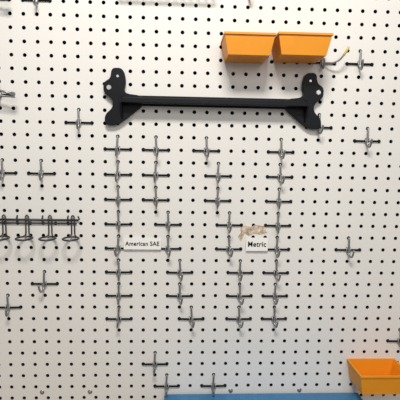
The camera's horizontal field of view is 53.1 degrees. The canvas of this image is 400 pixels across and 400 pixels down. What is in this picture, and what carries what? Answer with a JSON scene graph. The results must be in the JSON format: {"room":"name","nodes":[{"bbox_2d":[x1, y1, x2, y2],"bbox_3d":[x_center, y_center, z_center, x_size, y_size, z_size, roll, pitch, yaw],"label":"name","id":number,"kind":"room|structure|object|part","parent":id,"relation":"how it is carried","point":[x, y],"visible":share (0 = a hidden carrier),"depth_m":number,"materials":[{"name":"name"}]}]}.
{"room":"workshop","nodes":[
{"label":"workshop","id":0,"kind":"room"},
{"bbox_2d":[0,0,399,397],"bbox_3d":[0.029,0.091,0.901,4.800,2.600,0.100,1,7,-2],"label":"wall","id":1,"kind":"structure","parent":0,"point":[63,1],"depth_m":0.83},
{"bbox_2d":[0,0,399,399],"bbox_3d":[0.039,-0.151,0.814,1.956,1.245,0.015,1,7,-2],"label":"pegboard","id":2,"kind":"object","parent":1,"relation":"attached to","point":[56,8],"visible":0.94,"depth_m":0.82,"materials":[{"name":"metal"}]},
{"bbox_2d":[0,90,15,97],"bbox_3d":[-0.401,-0.211,0.753,0.102,0.034,0.006,1,7,-2],"label":"hook","id":3,"kind":"object","parent":2,"relation":"hanging from","point":[12,94],"visible":1,"depth_m":0.76,"materials":[{"name":"metal"}]},
{"bbox_2d":[0,159,17,180],"bbox_3d":[-0.394,-0.060,0.790,0.058,0.042,0.035,1,7,-2],"label":"hook","id":4,"kind":"object","parent":2,"relation":"attached to","point":[2,172],"depth_m":0.79,"materials":[{"name":"silver metal"}]},
{"bbox_2d":[0,294,22,316],"bbox_3d":[-0.399,0.218,0.824,0.058,0.042,0.035,1,7,-2],"label":"hook","id":5,"kind":"object","parent":2,"relation":"attached to","point":[8,307],"depth_m":0.83,"materials":[{"name":"grey metal"}]},
{"bbox_2d":[21,0,51,5],"bbox_3d":[-0.312,-0.387,0.754,0.058,0.042,0.035,1,7,-2],"label":"hook","id":6,"kind":"object","parent":2,"relation":"attached to","point":[35,1],"depth_m":0.76,"materials":[{"name":"silver metal"}]},
{"bbox_2d":[0,214,79,241],"bbox_3d":[-0.372,0.054,0.796,0.263,0.047,0.050,1,7,-2],"label":"holder","id":7,"kind":"object","parent":2,"relation":"attached to","point":[2,218],"visible":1,"depth_m":0.81,"materials":[{"name":"metal"}]},
{"bbox_3d":[-0.370,0.039,0.810,0.254,0.018,0.020,1,7,-2],"label":"rail","id":8,"kind":"part","parent":7,"relation":"part of","materials":[{"name":"metal"}]},
{"bbox_2d":[27,160,55,180],"bbox_3d":[-0.318,-0.059,0.794,0.058,0.042,0.035,1,7,-2],"label":"hook","id":9,"kind":"object","parent":2,"relation":"attached to","point":[40,172],"depth_m":0.80,"materials":[{"name":"silver metal"}]},
{"bbox_2d":[31,270,58,292],"bbox_3d":[-0.322,0.168,0.821,0.058,0.042,0.035,1,7,-2],"label":"hook","id":10,"kind":"object","parent":2,"relation":"attached to","point":[43,283],"depth_m":0.83,"materials":[{"name":"grey metal"}]},
{"bbox_2d":[64,109,93,129],"bbox_3d":[-0.240,-0.159,0.785,0.058,0.042,0.035,1,7,-2],"label":"hook","id":11,"kind":"object","parent":2,"relation":"attached to","point":[78,122],"depth_m":0.79,"materials":[{"name":"silver metal"}]},
{"bbox_2d":[103,135,131,156],"bbox_3d":[-0.164,-0.107,0.794,0.058,0.042,0.035,1,7,-2],"label":"hook","id":12,"kind":"object","parent":2,"relation":"attached to","point":[116,148],"depth_m":0.80,"materials":[{"name":"silver metal"}]},
{"bbox_2d":[104,161,131,181],"bbox_3d":[-0.165,-0.057,0.800,0.058,0.042,0.035,1,7,-2],"label":"hook","id":13,"kind":"object","parent":2,"relation":"attached to","point":[116,174],"depth_m":0.80,"materials":[{"name":"silver metal"}]},
{"bbox_2d":[104,210,131,231],"bbox_3d":[-0.167,0.044,0.812,0.058,0.042,0.035,1,7,-2],"label":"hook","id":14,"kind":"object","parent":2,"relation":"attached to","point":[119,223],"depth_m":0.82,"materials":[{"name":"silver metal"}]},
{"bbox_2d":[104,186,132,206],"bbox_3d":[-0.166,-0.007,0.806,0.058,0.042,0.035,1,7,-2],"label":"hook","id":15,"kind":"object","parent":2,"relation":"attached to","point":[117,199],"depth_m":0.81,"materials":[{"name":"silver metal"}]},
{"bbox_2d":[105,234,131,256],"bbox_3d":[-0.168,0.094,0.819,0.058,0.042,0.035,1,7,-2],"label":"hook","id":16,"kind":"object","parent":2,"relation":"attached to","point":[117,247],"depth_m":0.82,"materials":[{"name":"grey metal"}]},
{"bbox_2d":[105,259,132,280],"bbox_3d":[-0.169,0.145,0.825,0.058,0.042,0.035,1,7,-2],"label":"hook","id":17,"kind":"object","parent":2,"relation":"attached to","point":[119,271],"depth_m":0.83,"materials":[{"name":"grey metal"}]},
{"bbox_2d":[105,282,132,304],"bbox_3d":[-0.170,0.195,0.831,0.058,0.042,0.035,1,7,-2],"label":"hook","id":18,"kind":"object","parent":2,"relation":"attached to","point":[119,295],"depth_m":0.84,"materials":[{"name":"grey metal"}]},
{"bbox_2d":[105,305,132,327],"bbox_3d":[-0.171,0.246,0.837,0.058,0.042,0.035,1,7,-2],"label":"hook","id":19,"kind":"object","parent":2,"relation":"attached to","point":[117,318],"depth_m":0.84,"materials":[{"name":"grey metal"}]},
{"bbox_2d":[124,238,160,249],"bbox_3d":[-0.119,0.090,0.826,0.076,0.024,0.006,1,7,-2],"label":"label","id":20,"kind":"object","parent":2,"relation":"attached to","point":[129,243],"visible":1,"depth_m":0.82,"materials":[{"name":"paper"}]},
{"bbox_2d":[142,351,168,373],"bbox_3d":[-0.096,0.347,0.852,0.058,0.042,0.035,1,7,-2],"label":"hook","id":21,"kind":"object","parent":2,"relation":"attached to","point":[154,363],"depth_m":0.86,"materials":[{"name":"grey metal"}]},
{"bbox_2d":[142,136,169,156],"bbox_3d":[-0.088,-0.107,0.798,0.058,0.042,0.035,1,7,-2],"label":"hook","id":22,"kind":"object","parent":2,"relation":"attached to","point":[155,149],"depth_m":0.80,"materials":[{"name":"silver metal"}]},
{"bbox_2d":[142,161,169,182],"bbox_3d":[-0.089,-0.056,0.804,0.058,0.042,0.035,1,7,-2],"label":"hook","id":23,"kind":"object","parent":2,"relation":"attached to","point":[154,174],"depth_m":0.81,"materials":[{"name":"silver metal"}]},
{"bbox_2d":[142,186,169,207],"bbox_3d":[-0.090,-0.006,0.810,0.058,0.042,0.035,1,7,-2],"label":"hook","id":24,"kind":"object","parent":2,"relation":"attached to","point":[156,199],"depth_m":0.81,"materials":[{"name":"silver metal"}]},
{"bbox_2d":[153,373,179,396],"bbox_3d":[-0.072,0.398,0.859,0.058,0.042,0.035,1,7,-2],"label":"hook","id":25,"kind":"object","parent":2,"relation":"attached to","point":[165,385],"depth_m":0.86,"materials":[{"name":"grey metal"}]},
{"bbox_2d":[154,211,181,232],"bbox_3d":[-0.066,0.045,0.817,0.058,0.042,0.035,1,7,-2],"label":"hook","id":26,"kind":"object","parent":2,"relation":"attached to","point":[167,224],"depth_m":0.82,"materials":[{"name":"silver metal"}]},
{"bbox_2d":[161,235,181,256],"bbox_3d":[-0.067,0.096,0.823,0.058,0.042,0.035,1,7,-2],"label":"hook","id":27,"kind":"object","parent":2,"relation":"attached to","point":[167,248],"depth_m":0.83,"materials":[{"name":"grey metal"}]},
{"bbox_2d":[166,259,192,280],"bbox_3d":[-0.042,0.146,0.830,0.058,0.042,0.035,1,7,-2],"label":"hook","id":28,"kind":"object","parent":2,"relation":"attached to","point":[179,272],"depth_m":0.83,"materials":[{"name":"grey metal"}]},
{"bbox_2d":[166,282,192,304],"bbox_3d":[-0.043,0.197,0.836,0.058,0.042,0.035,1,7,-2],"label":"hook","id":29,"kind":"object","parent":2,"relation":"attached to","point":[180,295],"depth_m":0.84,"materials":[{"name":"grey metal"}]},
{"bbox_2d":[178,305,204,327],"bbox_3d":[-0.018,0.247,0.843,0.058,0.042,0.035,1,7,-2],"label":"hook","id":30,"kind":"object","parent":2,"relation":"attached to","point":[192,318],"depth_m":0.85,"materials":[{"name":"grey metal"}]},
{"bbox_2d":[192,137,219,157],"bbox_3d":[0.013,-0.105,0.802,0.058,0.042,0.035,1,7,-2],"label":"hook","id":31,"kind":"object","parent":2,"relation":"attached to","point":[207,150],"depth_m":0.81,"materials":[{"name":"silver metal"}]},
{"bbox_2d":[103,68,323,128],"bbox_3d":[0.029,-0.199,0.784,0.434,0.110,0.032,1,7,-2],"label":"mounting bracket","id":32,"kind":"object","parent":2,"relation":"attached to","point":[125,105],"visible":1,"depth_m":0.78,"materials":[{"name":"metal"}]},
{"bbox_2d":[200,373,226,395],"bbox_3d":[0.030,0.399,0.864,0.058,0.042,0.035,1,7,-2],"label":"hook","id":33,"kind":"object","parent":2,"relation":"attached to","point":[212,385],"depth_m":0.87,"materials":[{"name":"grey metal"}]},
{"bbox_2d":[204,162,231,183],"bbox_3d":[0.038,-0.055,0.809,0.058,0.042,0.035,1,7,-2],"label":"hook","id":34,"kind":"object","parent":2,"relation":"attached to","point":[218,175],"depth_m":0.81,"materials":[{"name":"silver metal"}]},
{"bbox_2d":[204,187,231,208],"bbox_3d":[0.037,-0.004,0.815,0.058,0.042,0.035,1,7,-2],"label":"hook","id":35,"kind":"object","parent":2,"relation":"attached to","point":[216,200],"depth_m":0.82,"materials":[{"name":"silver metal"}]},
{"bbox_2d":[215,235,241,257],"bbox_3d":[0.060,0.097,0.828,0.058,0.042,0.035,1,7,-2],"label":"hook","id":36,"kind":"object","parent":2,"relation":"attached to","point":[228,248],"depth_m":0.83,"materials":[{"name":"grey metal"}]},
{"bbox_2d":[215,211,242,232],"bbox_3d":[0.061,0.047,0.822,0.058,0.042,0.035,1,7,-2],"label":"hook","id":37,"kind":"object","parent":2,"relation":"attached to","point":[229,226],"depth_m":0.83,"materials":[{"name":"silver metal"}]},
{"bbox_2d":[225,305,251,327],"bbox_3d":[0.083,0.249,0.848,0.058,0.042,0.035,1,7,-2],"label":"hook","id":38,"kind":"object","parent":2,"relation":"attached to","point":[238,317],"depth_m":0.85,"materials":[{"name":"grey metal"}]},
{"bbox_2d":[226,282,252,304],"bbox_3d":[0.084,0.198,0.842,0.058,0.042,0.035,1,7,-2],"label":"hook","id":39,"kind":"object","parent":2,"relation":"attached to","point":[240,295],"depth_m":0.85,"materials":[{"name":"grey metal"}]},
{"bbox_2d":[226,259,253,281],"bbox_3d":[0.085,0.148,0.836,0.058,0.042,0.035,1,7,-2],"label":"hook","id":40,"kind":"object","parent":2,"relation":"attached to","point":[240,273],"depth_m":0.84,"materials":[{"name":"grey metal"}]},
{"bbox_2d":[221,31,275,62],"bbox_3d":[0.089,-0.286,0.755,0.094,0.038,0.074,1,7,-2],"label":"storage bin","id":41,"kind":"object","parent":2,"relation":"hanging from","point":[237,47],"visible":1,"depth_m":0.72,"materials":[{"name":"plastic"}]},
{"bbox_2d":[238,225,266,240],"bbox_3d":[0.110,0.069,0.835,0.061,0.036,0.001,1,7,-2],"label":"label","id":42,"kind":"object","parent":2,"relation":"attached to","point":[257,229],"visible":1,"depth_m":0.83,"materials":[{"name":"beige paper"}]},
{"bbox_2d":[246,238,267,250],"bbox_3d":[0.119,0.092,0.836,0.046,0.028,0.006,1,7,-2],"label":"label","id":43,"kind":"object","parent":2,"relation":"attached to","point":[252,244],"visible":1,"depth_m":0.83,"materials":[{"name":"paper"}]},
{"bbox_2d":[260,306,286,327],"bbox_3d":[0.159,0.250,0.851,0.058,0.042,0.035,1,7,-2],"label":"hook","id":44,"kind":"object","parent":2,"relation":"attached to","point":[275,318],"depth_m":0.86,"materials":[{"name":"grey metal"}]},
{"bbox_2d":[261,283,287,304],"bbox_3d":[0.160,0.199,0.845,0.058,0.042,0.035,1,7,-2],"label":"hook","id":45,"kind":"object","parent":2,"relation":"attached to","point":[275,296],"depth_m":0.85,"materials":[{"name":"grey metal"}]},
{"bbox_2d":[262,259,288,281],"bbox_3d":[0.161,0.149,0.839,0.058,0.042,0.035,1,7,-2],"label":"hook","id":46,"kind":"object","parent":2,"relation":"attached to","point":[277,273],"depth_m":0.84,"materials":[{"name":"grey metal"}]},
{"bbox_2d":[264,212,290,233],"bbox_3d":[0.163,0.048,0.827,0.058,0.042,0.035,1,7,-2],"label":"hook","id":47,"kind":"object","parent":2,"relation":"attached to","point":[278,225],"depth_m":0.83,"materials":[{"name":"grey metal"}]},
{"bbox_2d":[265,188,291,208],"bbox_3d":[0.164,-0.003,0.821,0.058,0.042,0.035,1,7,-2],"label":"hook","id":48,"kind":"object","parent":2,"relation":"attached to","point":[279,201],"depth_m":0.83,"materials":[{"name":"silver metal"}]},
{"bbox_2d":[268,236,289,257],"bbox_3d":[0.162,0.098,0.833,0.058,0.042,0.035,1,7,-2],"label":"hook","id":49,"kind":"object","parent":2,"relation":"attached to","point":[278,250],"depth_m":0.84,"materials":[{"name":"grey metal"}]},
{"bbox_2d":[266,163,292,183],"bbox_3d":[0.164,-0.053,0.815,0.058,0.042,0.035,1,7,-2],"label":"hook","id":50,"kind":"object","parent":2,"relation":"attached to","point":[281,176],"depth_m":0.82,"materials":[{"name":"silver metal"}]},
{"bbox_2d":[267,139,294,158],"bbox_3d":[0.165,-0.103,0.809,0.058,0.042,0.035,1,7,-2],"label":"hook","id":51,"kind":"object","parent":2,"relation":"attached to","point":[281,152],"depth_m":0.81,"materials":[{"name":"silver metal"}]},
{"bbox_2d":[272,31,333,62],"bbox_3d":[0.190,-0.288,0.759,0.100,0.038,0.074,1,7,-2],"label":"storage bin","id":52,"kind":"object","parent":2,"relation":"hanging from","point":[288,47],"visible":0.88,"depth_m":0.73,"materials":[{"name":"plastic"}]},
{"bbox_2d":[305,114,332,134],"bbox_3d":[0.242,-0.153,0.806,0.058,0.042,0.035,1,7,-2],"label":"hook","id":53,"kind":"object","parent":2,"relation":"attached to","point":[322,127],"depth_m":0.81,"materials":[{"name":"silver metal"}]},
{"bbox_2d":[308,58,335,68],"bbox_3d":[0.245,-0.279,0.791,0.058,0.042,0.035,1,7,-2],"label":"hook","id":54,"kind":"object","parent":2,"relation":"attached to","point":[322,63],"depth_m":0.79,"materials":[{"name":"silver metal"}]},
{"bbox_2d":[325,46,349,63],"bbox_3d":[0.263,-0.283,0.786,0.058,0.030,0.011,6,9,37],"label":"hook","id":55,"kind":"object","parent":2,"relation":"attached to","point":[348,47],"visible":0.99,"depth_m":0.78,"materials":[{"name":"metal"}]},
{"bbox_2d":[334,237,360,257],"bbox_3d":[0.314,0.100,0.839,0.058,0.042,0.035,1,7,-2],"label":"hook","id":56,"kind":"object","parent":2,"relation":"attached to","point":[349,249],"depth_m":0.84,"materials":[{"name":"grey metal"}]},
{"bbox_2d":[345,50,373,69],"bbox_3d":[0.321,-0.278,0.794,0.058,0.042,0.035,1,7,-2],"label":"hook","id":57,"kind":"object","parent":2,"relation":"attached to","point":[359,63],"depth_m":0.80,"materials":[{"name":"silver metal"}]},
{"bbox_2d":[353,128,380,147],"bbox_3d":[0.343,-0.126,0.813,0.058,0.042,0.035,1,7,-2],"label":"hook","id":58,"kind":"object","parent":2,"relation":"attached to","point":[368,139],"depth_m":0.82,"materials":[{"name":"silver metal"}]},
{"bbox_2d":[347,358,399,394],"bbox_3d":[0.377,0.375,0.848,0.107,0.044,0.071,1,7,-2],"label":"storage bin","id":59,"kind":"object","parent":2,"relation":"hanging from","point":[369,375],"visible":1,"depth_m":0.85,"materials":[{"name":"plastic"}]},
{"bbox_2d":[386,328,399,344],"bbox_3d":[0.437,0.303,0.869,0.058,0.042,0.035,1,7,-2],"label":"hook","id":60,"kind":"object","parent":2,"relation":"attached to","point":[387,340],"depth_m":0.87,"materials":[{"name":"grey metal"}]},
{"bbox_3d":[0.072,1.599,-0.536,4.800,0.050,3.315,1,7,-2],"label":"floor","id":61,"kind":"structure","parent":0,"visible":0},
{"bbox_3d":[0.079,1.049,0.634,2.300,0.763,0.608,1,7,-2],"label":"workbench","id":62,"kind":"object","parent":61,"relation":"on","visible":0},
{"bbox_2d":[164,393,362,399],"bbox_3d":[0.138,0.540,0.781,0.427,0.214,0.213,1,7,-2],"label":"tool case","id":63,"kind":"object","parent":62,"relation":"on","point":[263,396],"visible":0.98,"depth_m":0.86,"materials":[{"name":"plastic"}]}
]}

